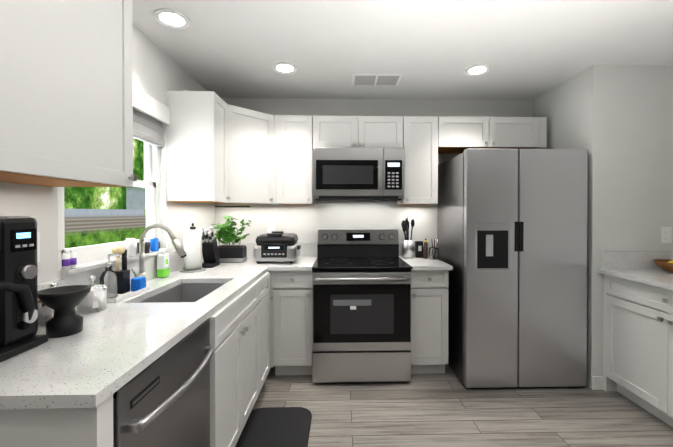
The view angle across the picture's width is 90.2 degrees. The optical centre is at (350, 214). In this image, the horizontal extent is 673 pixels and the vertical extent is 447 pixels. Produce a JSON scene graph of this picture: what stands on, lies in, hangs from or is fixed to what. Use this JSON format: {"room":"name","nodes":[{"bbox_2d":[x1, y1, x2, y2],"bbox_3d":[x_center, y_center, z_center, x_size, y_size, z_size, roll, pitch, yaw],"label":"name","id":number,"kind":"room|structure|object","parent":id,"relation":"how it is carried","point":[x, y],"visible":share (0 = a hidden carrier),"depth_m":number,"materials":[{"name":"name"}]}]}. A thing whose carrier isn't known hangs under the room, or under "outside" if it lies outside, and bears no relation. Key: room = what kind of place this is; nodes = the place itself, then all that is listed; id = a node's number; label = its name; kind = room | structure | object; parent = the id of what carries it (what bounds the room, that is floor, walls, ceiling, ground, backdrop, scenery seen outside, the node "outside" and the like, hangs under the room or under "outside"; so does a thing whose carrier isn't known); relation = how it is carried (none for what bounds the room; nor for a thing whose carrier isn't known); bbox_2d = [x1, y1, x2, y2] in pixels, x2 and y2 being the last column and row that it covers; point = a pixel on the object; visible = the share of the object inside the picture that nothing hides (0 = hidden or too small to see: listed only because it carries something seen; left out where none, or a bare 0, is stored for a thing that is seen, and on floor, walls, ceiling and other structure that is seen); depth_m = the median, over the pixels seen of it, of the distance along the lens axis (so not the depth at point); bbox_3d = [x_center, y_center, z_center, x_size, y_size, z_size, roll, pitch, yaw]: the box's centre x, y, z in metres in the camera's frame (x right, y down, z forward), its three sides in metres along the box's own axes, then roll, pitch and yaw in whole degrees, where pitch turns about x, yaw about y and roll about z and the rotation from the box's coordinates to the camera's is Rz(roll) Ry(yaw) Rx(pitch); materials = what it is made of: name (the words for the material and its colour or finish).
{"room":"kitchen","nodes":[
{"label":"kitchen","id":0,"kind":"room"},
{"bbox_2d":[0,23,214,284],"bbox_3d":[-1.283,0.110,0.196,0.140,2.410,6.000,0,0,-1],"label":"wall","id":1,"kind":"structure","parent":0,"point":[158,72],"depth_m":2.01,"materials":[{"name":"paint"}]},
{"bbox_2d":[37,232,39,261],"bbox_3d":[-1.236,0.128,1.297,0.008,0.118,0.075,0,0,-1],"label":"light switch","id":2,"kind":"object","parent":1,"relation":"attached to","point":[38,246],"visible":0.27,"depth_m":1.33,"materials":[{"name":"white plastic"}]},
{"bbox_2d":[0,0,136,186],"bbox_3d":[-1.056,-0.550,1.025,0.352,0.870,0.775,0,0,-1],"label":"upper cabinet","id":3,"kind":"object","parent":1,"relation":"attached to","point":[66,93],"visible":1,"depth_m":1.09,"materials":[{"name":"painted wood"},{"name":"raw plywood"},{"name":"brushed nickel"}]},
{"bbox_2d":[57,123,167,270],"bbox_3d":[-1.311,-0.212,1.871,0.111,0.892,0.899,0,0,-1],"label":"window","id":4,"kind":"structure","parent":1,"relation":"in","point":[154,182],"depth_m":2.23,"materials":[{"name":"white plastic"}]},
{"bbox_2d":[133,86,169,147],"bbox_3d":[-1.267,-0.594,1.873,0.078,0.275,0.862,0,0,-1],"label":"window shade","id":5,"kind":"object","parent":4,"relation":"attached to","point":[151,115],"visible":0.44,"depth_m":2.09,"materials":[{"name":"grey fabric"}]},
{"bbox_2d":[60,249,171,274],"bbox_3d":[-1.261,0.244,1.875,0.080,0.019,0.871,0,0,-1],"label":"window sill ledge","id":6,"kind":"object","parent":1,"relation":"attached to","point":[85,268],"visible":0.64,"depth_m":1.62,"materials":[{"name":"stone"}]},
{"bbox_2d":[62,249,76,269],"bbox_3d":[-1.241,0.196,1.480,0.029,0.082,0.064,0,0,-1],"label":"bottle","id":7,"kind":"object","parent":6,"relation":"on","point":[69,260],"visible":1,"depth_m":1.46,"materials":[{"name":"white plastic"}]},
{"bbox_2d":[125,238,136,255],"bbox_3d":[-1.263,0.184,1.927,0.060,0.100,0.060,0,0,-1],"label":"jar","id":8,"kind":"object","parent":6,"relation":"on","point":[131,245],"visible":1,"depth_m":1.91,"materials":[{"name":"white ceramic"}]},
{"bbox_2d":[137,242,150,253],"bbox_3d":[-1.261,0.201,2.047,0.072,0.065,0.071,0,0,-1],"label":"cup","id":9,"kind":"object","parent":6,"relation":"on","point":[147,247],"visible":0.44,"depth_m":2.03,"materials":[{"name":"black plastic"}]},
{"bbox_2d":[150,238,158,250],"bbox_3d":[-1.264,0.192,2.162,0.030,0.080,0.050,0,0,-1],"label":"cup","id":10,"kind":"object","parent":6,"relation":"on","point":[154,245],"depth_m":2.14,"materials":[{"name":"blue plastic"}]},
{"bbox_2d":[166,91,229,202],"bbox_3d":[-1.093,-0.474,2.448,0.352,0.762,0.272,0,0,-1],"label":"upper cabinet","id":11,"kind":"object","parent":1,"relation":"attached to","point":[196,135],"visible":1,"depth_m":2.31,"materials":[{"name":"white painted wood"}]},
{"bbox_2d":[215,98,532,246],"bbox_3d":[0.323,0.089,3.308,3.510,2.410,0.140,0,0,-1],"label":"wall","id":12,"kind":"structure","parent":0,"point":[304,223],"depth_m":3.23,"materials":[{"name":"paint"}]},
{"bbox_2d":[227,104,276,203],"bbox_3d":[-0.958,-0.477,2.889,0.646,0.762,0.620,0,0,-1],"label":"upper cabinet","id":13,"kind":"object","parent":12,"relation":"attached to","point":[251,156],"visible":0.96,"depth_m":2.74,"materials":[{"name":"white painted wood"}]},
{"bbox_2d":[215,206,249,206],"bbox_3d":[-1.023,-0.072,2.917,0.300,0.012,0.030,0,0,-1],"label":"light bar","id":14,"kind":"object","parent":13,"relation":"attached to","point":[232,206],"visible":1,"depth_m":2.90,"materials":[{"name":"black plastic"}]},
{"bbox_2d":[267,222,274,232],"bbox_3d":[-0.755,0.125,3.205,0.075,0.118,0.008,0,0,-1],"label":"electrical outlet","id":15,"kind":"object","parent":12,"relation":"attached to","point":[270,227],"visible":0.85,"depth_m":3.20,"materials":[{"name":"white plastic"}]},
{"bbox_2d":[277,115,314,204],"bbox_3d":[-0.484,-0.478,3.035,0.307,0.762,0.352,0,0,-1],"label":"upper cabinet","id":16,"kind":"object","parent":12,"relation":"attached to","point":[294,159],"visible":1,"depth_m":2.89,"materials":[{"name":"white painted wood"}]},
{"bbox_2d":[313,116,402,147],"bbox_3d":[0.064,-0.718,3.047,0.784,0.283,0.352,0,0,-1],"label":"upper cabinet","id":17,"kind":"object","parent":12,"relation":"attached to","point":[357,131],"visible":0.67,"depth_m":2.90,"materials":[{"name":"white painted wood"}]},
{"bbox_2d":[313,148,404,200],"bbox_3d":[0.066,-0.346,2.998,0.774,0.435,0.456,0,0,-1],"label":"microwave","id":18,"kind":"object","parent":17,"relation":"attached to","point":[358,174],"visible":1,"depth_m":2.80,"materials":[{"name":"silver metal"}]},
{"bbox_2d":[397,116,437,204],"bbox_3d":[0.610,-0.478,3.063,0.303,0.762,0.352,0,0,-1],"label":"upper cabinet","id":19,"kind":"object","parent":12,"relation":"attached to","point":[420,139],"visible":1,"depth_m":2.92,"materials":[{"name":"white painted wood"}]},
{"bbox_2d":[438,116,546,153],"bbox_3d":[1.241,-0.727,3.078,0.955,0.266,0.352,0,0,-1],"label":"upper cabinet","id":20,"kind":"object","parent":12,"relation":"attached to","point":[458,135],"visible":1,"depth_m":2.93,"materials":[{"name":"white painted wood"},{"name":"raw plywood"},{"name":"brushed metal"}]},
{"bbox_2d":[132,0,672,99],"bbox_3d":[0.920,-1.125,0.294,4.870,0.060,6.500,0,0,-1],"label":"ceiling","id":21,"kind":"structure","parent":0,"point":[522,49],"depth_m":2.17,"materials":[{"name":"paint"}]},
{"bbox_2d":[153,8,190,28],"bbox_3d":[-1.001,-1.100,1.885,0.184,0.012,0.184,0,0,-1],"label":"recessed light","id":22,"kind":"object","parent":21,"relation":"in","point":[171,18],"visible":0.96,"depth_m":1.87,"materials":[{"name":"white plastic"}]},
{"bbox_2d":[272,62,296,73],"bbox_3d":[-0.493,-1.104,2.523,0.184,0.012,0.184,0,0,-1],"label":"recessed light","id":23,"kind":"object","parent":21,"relation":"in","point":[284,68],"visible":1,"depth_m":2.51,"materials":[{"name":"white plastic"}]},
{"bbox_2d":[351,73,402,85],"bbox_3d":[0.212,-1.104,2.747,0.400,0.016,0.230,0,0,-1],"label":"ceiling vent","id":24,"kind":"object","parent":21,"relation":"in","point":[376,79],"visible":1,"depth_m":2.72,"materials":[{"name":"white metal"}]},
{"bbox_2d":[465,64,489,75],"bbox_3d":[0.970,-1.105,2.561,0.184,0.012,0.184,0,0,-1],"label":"recessed light","id":25,"kind":"object","parent":21,"relation":"in","point":[477,70],"visible":1,"depth_m":2.56,"materials":[{"name":"white plastic"}]},
{"bbox_2d":[252,364,672,446],"bbox_3d":[0.920,1.345,0.311,4.870,0.060,6.500,0,0,-1],"label":"floor","id":26,"kind":"structure","parent":0,"point":[447,408],"depth_m":2.19,"materials":[{"name":"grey wood"}]},
{"bbox_2d":[0,394,112,446],"bbox_3d":[-0.911,0.877,0.811,0.630,0.868,0.056,0,0,-1],"label":"cabinet end panel","id":27,"kind":"object","parent":26,"relation":"on","point":[64,427],"depth_m":0.79,"materials":[{"name":"white wood"}]},
{"bbox_2d":[113,318,214,446],"bbox_3d":[-0.883,0.876,1.141,0.704,0.866,0.596,0,0,-1],"label":"dishwasher","id":28,"kind":"object","parent":26,"relation":"on","point":[163,400],"visible":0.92,"depth_m":1.10,"materials":[{"name":"grey metal"}]},
{"bbox_2d":[209,281,258,446],"bbox_3d":[-0.909,0.870,1.820,0.687,0.868,0.758,0,0,-1],"label":"base cabinet","id":29,"kind":"object","parent":26,"relation":"on","point":[234,360],"visible":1,"depth_m":1.72,"materials":[{"name":"white wood"}]},
{"bbox_2d":[0,242,317,408],"bbox_3d":[-0.768,0.343,1.986,0.977,0.180,2.446,0,0,-1],"label":"countertop","id":30,"kind":"structure","parent":29,"relation":"on","point":[103,356],"depth_m":1.12,"materials":[{"name":"stone"}]},
{"bbox_2d":[0,216,47,361],"bbox_3d":[-1.084,0.207,0.919,0.245,0.405,0.315,0,0,-1],"label":"coffee maker","id":31,"kind":"object","parent":30,"relation":"on","point":[18,290],"visible":1,"depth_m":1.00,"materials":[{"name":"black plastic"}]},
{"bbox_2d":[38,282,57,325],"bbox_3d":[-1.136,0.332,1.281,0.112,0.149,0.112,0,0,-1],"label":"steel pot","id":32,"kind":"object","parent":30,"relation":"on","point":[45,313],"visible":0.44,"depth_m":1.23,"materials":[{"name":"silver metal"}]},
{"bbox_2d":[38,285,90,337],"bbox_3d":[-0.988,0.333,1.160,0.146,0.150,0.146,0,0,-1],"label":"pedestal bowl","id":33,"kind":"object","parent":30,"relation":"on","point":[63,302],"visible":0.98,"depth_m":1.13,"materials":[{"name":"black ceramic"}]},
{"bbox_2d":[76,275,107,313],"bbox_3d":[-1.100,0.331,1.427,0.112,0.149,0.112,0,0,-1],"label":"glass jar","id":34,"kind":"object","parent":30,"relation":"on","point":[94,300],"visible":0.79,"depth_m":1.39,"materials":[{"name":"clear glass"}]},
{"bbox_2d":[99,245,148,302],"bbox_3d":[-1.152,0.279,1.671,0.143,0.250,0.260,0,0,-1],"label":"sink caddy","id":35,"kind":"object","parent":30,"relation":"on","point":[117,282],"visible":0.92,"depth_m":1.68,"materials":[{"name":"white plastic"}]},
{"bbox_2d":[131,223,186,286],"bbox_3d":[-1.043,0.225,1.834,0.270,0.356,0.094,0,0,-1],"label":"faucet","id":36,"kind":"object","parent":30,"relation":"on","point":[181,252],"visible":0.71,"depth_m":1.84,"materials":[{"name":"silver metal"}]},
{"bbox_2d":[157,249,168,277],"bbox_3d":[-1.203,0.311,2.155,0.048,0.180,0.077,0,0,-1],"label":"dish soap","id":37,"kind":"object","parent":30,"relation":"on","point":[163,264],"visible":1,"depth_m":2.12,"materials":[{"name":"white plastic"}]},
{"bbox_2d":[138,283,225,302],"bbox_3d":[-0.895,0.540,1.839,0.354,0.210,0.594,0,0,-1],"label":"sink basin","id":38,"kind":"object","parent":30,"relation":"in","point":[188,292],"depth_m":2.12,"materials":[{"name":"silver metal"}]},
{"bbox_2d":[180,223,205,272],"bbox_3d":[-1.128,0.229,2.401,0.170,0.340,0.170,0,0,-1],"label":"paper towel","id":39,"kind":"object","parent":30,"relation":"on","point":[193,248],"visible":1,"depth_m":2.35,"materials":[{"name":"white paper"}]},
{"bbox_2d":[202,227,219,267],"bbox_3d":[-1.089,0.243,2.592,0.100,0.309,0.185,0,0,-1],"label":"knife block","id":40,"kind":"object","parent":30,"relation":"on","point":[210,254],"visible":0.96,"depth_m":2.56,"materials":[{"name":"black plastic"}]},
{"bbox_2d":[212,216,251,262],"bbox_3d":[-0.999,0.201,2.820,0.327,0.390,0.222,0,0,-1],"label":"planter","id":41,"kind":"object","parent":30,"relation":"on","point":[229,253],"visible":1,"depth_m":2.79,"materials":[{"name":"black plastic"}]},
{"bbox_2d":[253,231,300,263],"bbox_3d":[-0.621,0.268,2.861,0.386,0.256,0.306,0,0,-1],"label":"grill","id":42,"kind":"object","parent":30,"relation":"on","point":[277,246],"visible":1,"depth_m":2.72,"materials":[{"name":"grey"}]},
{"bbox_2d":[256,272,272,392],"bbox_3d":[-0.923,0.866,2.371,0.687,0.868,0.340,0,0,-1],"label":"base cabinet","id":43,"kind":"object","parent":26,"relation":"on","point":[264,323],"visible":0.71,"depth_m":2.37,"materials":[{"name":"white wood"}]},
{"bbox_2d":[235,407,311,446],"bbox_3d":[-0.453,1.296,1.846,0.425,0.015,0.800,0,0,-1],"label":"rug","id":44,"kind":"object","parent":26,"relation":"on","point":[277,427],"visible":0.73,"depth_m":2.02,"materials":[{"name":"grey rubber"}]},
{"bbox_2d":[267,271,311,375],"bbox_3d":[-0.487,0.863,2.907,0.370,0.868,0.627,0,0,-1],"label":"base cabinet","id":45,"kind":"object","parent":26,"relation":"on","point":[290,325],"visible":0.77,"depth_m":2.63,"materials":[{"name":"white wood"}]},
{"bbox_2d":[312,229,411,382],"bbox_3d":[0.082,0.714,2.839,0.762,1.164,0.733,0,0,-1],"label":"range","id":46,"kind":"object","parent":26,"relation":"on","point":[361,305],"visible":1,"depth_m":2.54,"materials":[{"name":"grey metal"}]},
{"bbox_2d":[411,270,448,373],"bbox_3d":[0.616,0.863,2.935,0.310,0.868,0.627,0,0,-1],"label":"base cabinet","id":47,"kind":"object","parent":26,"relation":"on","point":[429,319],"visible":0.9,"depth_m":2.65,"materials":[{"name":"white wood"}]},
{"bbox_2d":[398,242,452,269],"bbox_3d":[0.625,0.347,2.924,0.325,0.160,0.643,0,0,-1],"label":"countertop","id":48,"kind":"structure","parent":47,"relation":"on","point":[415,263],"depth_m":2.75,"materials":[{"name":"stone"}]},
{"bbox_2d":[401,216,414,257],"bbox_3d":[0.532,0.203,3.104,0.122,0.382,0.110,0,0,-1],"label":"utensil crock","id":49,"kind":"object","parent":48,"relation":"on","point":[407,247],"visible":1,"depth_m":3.07,"materials":[{"name":"silver metal"}]},
{"bbox_2d":[415,241,420,257],"bbox_3d":[0.642,0.319,3.127,0.065,0.150,0.062,0,0,-1],"label":"bottle","id":50,"kind":"object","parent":48,"relation":"on","point":[417,243],"depth_m":3.10,"materials":[{"name":"black plastic"}]},
{"bbox_2d":[421,239,427,258],"bbox_3d":[0.684,0.313,3.049,0.043,0.164,0.043,0,0,-13],"label":"bottle","id":51,"kind":"object","parent":48,"relation":"on","point":[421,250],"depth_m":3.04,"materials":[{"name":"brown glass"}]},
{"bbox_2d":[429,238,438,258],"bbox_3d":[0.750,0.301,3.010,0.090,0.188,0.090,0,0,-1],"label":"glass jar","id":52,"kind":"object","parent":48,"relation":"on","point":[434,252],"visible":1,"depth_m":2.98,"materials":[{"name":"white"}]},
{"bbox_2d":[437,148,587,387],"bbox_3d":[1.300,0.398,2.851,0.908,1.798,0.758,0,0,-1],"label":"fridge","id":53,"kind":"object","parent":26,"relation":"on","point":[512,234],"visible":1,"depth_m":2.48,"materials":[{"name":"silver metal"}]},
{"bbox_2d":[603,274,672,426],"bbox_3d":[2.199,0.869,1.986,0.623,0.868,1.034,0,0,-1],"label":"base cabinet","id":54,"kind":"object","parent":26,"relation":"on","point":[637,343],"visible":0.94,"depth_m":2.15,"materials":[{"name":"white wood"}]},
{"bbox_2d":[598,251,672,289],"bbox_3d":[2.196,0.356,1.493,0.653,0.160,2.012,0,0,-1],"label":"countertop","id":55,"kind":"structure","parent":54,"relation":"on","point":[640,266],"depth_m":2.47,"materials":[{"name":"stone"}]},
{"bbox_2d":[654,259,672,272],"bbox_3d":[2.273,0.359,2.329,0.250,0.082,0.250,0,0,-1],"label":"fruit bowl","id":56,"kind":"object","parent":55,"relation":"on","point":[666,265],"visible":1,"depth_m":2.33,"materials":[{"name":"brown wood"}]},
{"bbox_2d":[533,65,672,388],"bbox_3d":[2.437,0.091,2.969,1.300,2.410,0.926,0,0,-1],"label":"wall block","id":57,"kind":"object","parent":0,"point":[616,121],"visible":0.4,"depth_m":2.50,"materials":[{"name":"paint"}]},
{"bbox_2d":[592,376,603,389],"bbox_3d":[1.870,1.250,2.492,0.138,0.100,0.013,0,0,-1],"label":"baseboard","id":58,"kind":"structure","parent":57,"relation":"attached to","point":[597,382],"depth_m":2.48,"materials":[{"name":"white wood"}]},
{"bbox_2d":[661,227,671,242],"bbox_3d":[2.359,0.149,2.499,0.075,0.118,0.008,0,0,-1],"label":"electrical outlet","id":59,"kind":"object","parent":57,"relation":"attached to","point":[666,234],"visible":1,"depth_m":2.50,"materials":[{"name":"white plastic"}]},
{"label":"outside","id":60,"kind":"structure","parent":0,"visible":0},
{"bbox_2d":[64,138,145,248],"bbox_3d":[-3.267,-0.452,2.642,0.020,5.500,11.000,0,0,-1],"label":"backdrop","id":61,"kind":"structure","parent":60,"point":[96,215],"depth_m":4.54,"materials":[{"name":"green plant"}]}
]}

